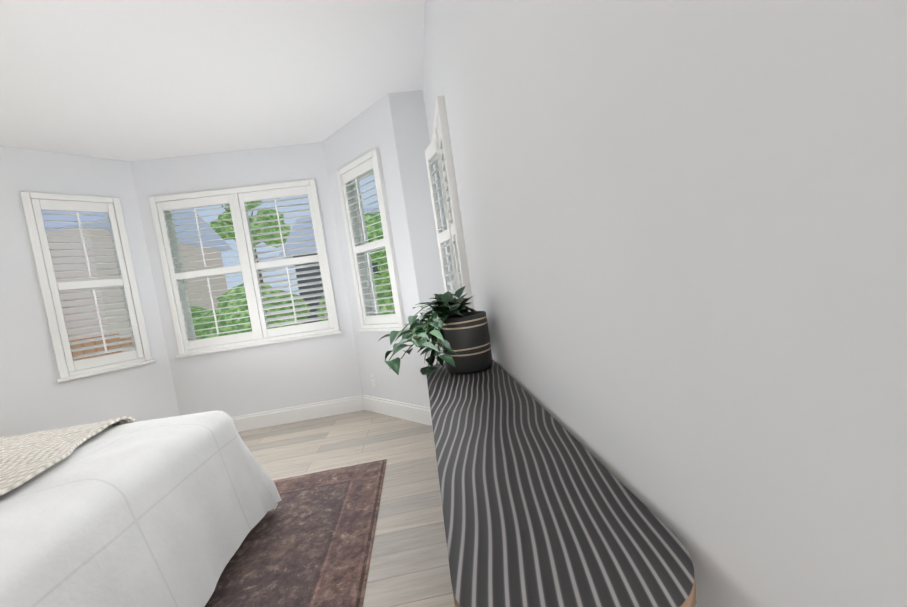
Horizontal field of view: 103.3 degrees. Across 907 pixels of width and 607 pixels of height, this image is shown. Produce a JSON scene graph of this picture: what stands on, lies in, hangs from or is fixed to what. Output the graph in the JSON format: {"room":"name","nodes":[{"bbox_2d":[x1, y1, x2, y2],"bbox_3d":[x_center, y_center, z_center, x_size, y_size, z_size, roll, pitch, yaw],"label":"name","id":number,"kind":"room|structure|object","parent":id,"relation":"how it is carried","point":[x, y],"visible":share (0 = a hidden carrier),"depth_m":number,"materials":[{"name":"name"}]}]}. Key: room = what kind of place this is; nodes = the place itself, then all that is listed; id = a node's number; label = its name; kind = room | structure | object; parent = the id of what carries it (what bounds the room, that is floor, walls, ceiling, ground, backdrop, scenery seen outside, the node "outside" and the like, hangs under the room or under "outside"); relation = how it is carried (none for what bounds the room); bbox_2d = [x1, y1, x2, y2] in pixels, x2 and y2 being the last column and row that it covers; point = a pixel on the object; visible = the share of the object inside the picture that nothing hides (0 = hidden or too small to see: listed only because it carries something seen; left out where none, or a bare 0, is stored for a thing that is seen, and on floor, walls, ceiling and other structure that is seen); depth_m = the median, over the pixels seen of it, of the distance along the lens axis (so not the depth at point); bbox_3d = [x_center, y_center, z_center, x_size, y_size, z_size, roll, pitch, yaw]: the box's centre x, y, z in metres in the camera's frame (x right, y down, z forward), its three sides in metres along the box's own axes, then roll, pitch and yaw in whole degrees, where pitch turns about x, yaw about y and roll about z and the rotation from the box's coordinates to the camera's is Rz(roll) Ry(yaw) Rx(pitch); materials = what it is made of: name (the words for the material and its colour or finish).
{"room":"bedroom","nodes":[
{"label":"bedroom","id":0,"kind":"room"},
{"bbox_2d":[0,145,179,436],"bbox_3d":[-2.995,0.086,2.832,0.160,2.500,1.151,-5,5,39],"label":"wall","id":1,"kind":"structure","parent":0,"point":[35,396],"depth_m":2.69,"materials":[{"name":"white paint"}]},
{"bbox_2d":[20,191,155,382],"bbox_3d":[-2.929,-0.144,2.894,0.215,1.412,0.580,-5,5,39],"label":"window","id":2,"kind":"structure","parent":1,"relation":"in","point":[34,204],"depth_m":2.82,"materials":[{"name":"white wood"}]},
{"bbox_2d":[0,0,424,160],"bbox_3d":[-2.281,-1.108,0.173,4.970,0.001,6.240,-8,4,-6],"label":"ceiling","id":3,"kind":"structure","parent":0,"point":[130,80],"depth_m":2.09,"materials":[{"name":"white paint"}]},
{"bbox_2d":[130,142,362,416],"bbox_3d":[-1.821,-0.114,3.332,1.767,2.500,0.160,-8,4,-6],"label":"wall","id":4,"kind":"structure","parent":0,"point":[256,379],"depth_m":3.26,"materials":[{"name":"white paint"}]},
{"bbox_2d":[149,179,341,357],"bbox_3d":[-1.850,-0.324,3.290,1.440,1.412,0.215,-8,4,-6],"label":"window","id":5,"kind":"structure","parent":4,"relation":"in","point":[248,267],"depth_m":3.22,"materials":[{"name":"white wood"}]},
{"bbox_2d":[231,395,431,431],"bbox_3d":[-1.938,1.293,0.329,4.650,0.140,5.920,-8,4,-6],"label":"baseboard","id":6,"kind":"structure","parent":4,"relation":"attached to","point":[412,412],"depth_m":3.31,"materials":[{"name":"white wood"}]},
{"bbox_2d":[238,410,454,606],"bbox_3d":[-1.928,1.362,0.334,4.970,0.001,6.240,-8,4,-6],"label":"floor","id":7,"kind":"structure","parent":0,"point":[409,564],"depth_m":2.11,"materials":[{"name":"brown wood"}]},
{"bbox_2d":[0,411,280,606],"bbox_3d":[-1.908,0.710,0.774,2.142,1.224,2.128,-8,4,-6],"label":"bed","id":8,"kind":"object","parent":7,"relation":"on","point":[126,511],"visible":1,"depth_m":1.18,"materials":[{"name":"fabric"}]},
{"bbox_2d":[205,459,386,606],"bbox_3d":[-1.371,1.244,0.840,2.200,0.010,2.800,-8,4,-6],"label":"rug","id":9,"kind":"object","parent":7,"relation":"on","point":[308,541],"visible":0.54,"depth_m":1.60,"materials":[{"name":"brown fabric"}]},
{"bbox_2d":[426,359,696,606],"bbox_3d":[0.128,0.637,0.887,0.253,0.780,1.120,-8,4,-6],"label":"console table","id":10,"kind":"object","parent":7,"relation":"on","point":[542,506],"visible":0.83,"depth_m":0.46,"materials":[{"name":"wood"},{"name":"dark striped stone"}]},
{"bbox_2d":[378,286,491,374],"bbox_3d":[-0.066,0.103,1.280,0.430,0.294,0.555,-8,4,-6],"label":"pothos plant","id":11,"kind":"object","parent":10,"relation":"on","point":[461,337],"visible":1,"depth_m":1.19,"materials":[{"name":"green plant"}]},
{"bbox_2d":[322,94,429,407],"bbox_3d":[-0.628,-0.269,3.087,1.041,2.500,0.160,-5,5,42],"label":"wall","id":12,"kind":"structure","parent":0,"point":[369,129],"depth_m":2.90,"materials":[{"name":"white paint"}]},
{"bbox_2d":[336,148,407,331],"bbox_3d":[-0.650,-0.479,3.030,0.620,1.412,0.215,-5,5,42],"label":"window","id":13,"kind":"structure","parent":12,"relation":"in","point":[350,176],"depth_m":2.99,"materials":[{"name":"white wood"}]},
{"bbox_2d":[370,374,376,386],"bbox_3d":[-0.726,0.696,3.248,0.072,0.116,0.007,-5,5,42],"label":"electrical outlet cover","id":14,"kind":"object","parent":12,"relation":"attached to","point":[373,380],"visible":1,"depth_m":3.24,"materials":[{"name":"white plastic"}]},
{"bbox_2d":[388,90,450,365],"bbox_3d":[-0.103,-0.324,2.778,0.410,2.500,0.160,-8,4,-6],"label":"wall","id":15,"kind":"structure","parent":0,"point":[410,126],"depth_m":2.65,"materials":[{"name":"white paint"}]},
{"bbox_2d":[422,0,906,606],"bbox_3d":[0.301,-0.209,0.128,0.160,2.500,5.520,-8,4,-6],"label":"wall","id":16,"kind":"structure","parent":0,"point":[684,224],"depth_m":0.32,"materials":[{"name":"white paint"}]},
{"bbox_2d":[425,95,473,311],"bbox_3d":[0.044,-0.400,2.004,0.246,1.192,0.640,-8,4,-6],"label":"window","id":17,"kind":"structure","parent":16,"relation":"in","point":[438,151],"depth_m":1.89,"materials":[{"name":"white wood"}]},
{"label":"outside","id":18,"kind":"structure","parent":0,"visible":0},
{"bbox_2d":[41,200,394,360],"bbox_3d":[-5.990,-0.659,29.086,120.000,11.245,59.112,-8,4,-6],"label":"view","id":19,"kind":"structure","parent":18,"point":[183,259],"depth_m":8.47,"materials":[{"name":"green plant"}]}
]}

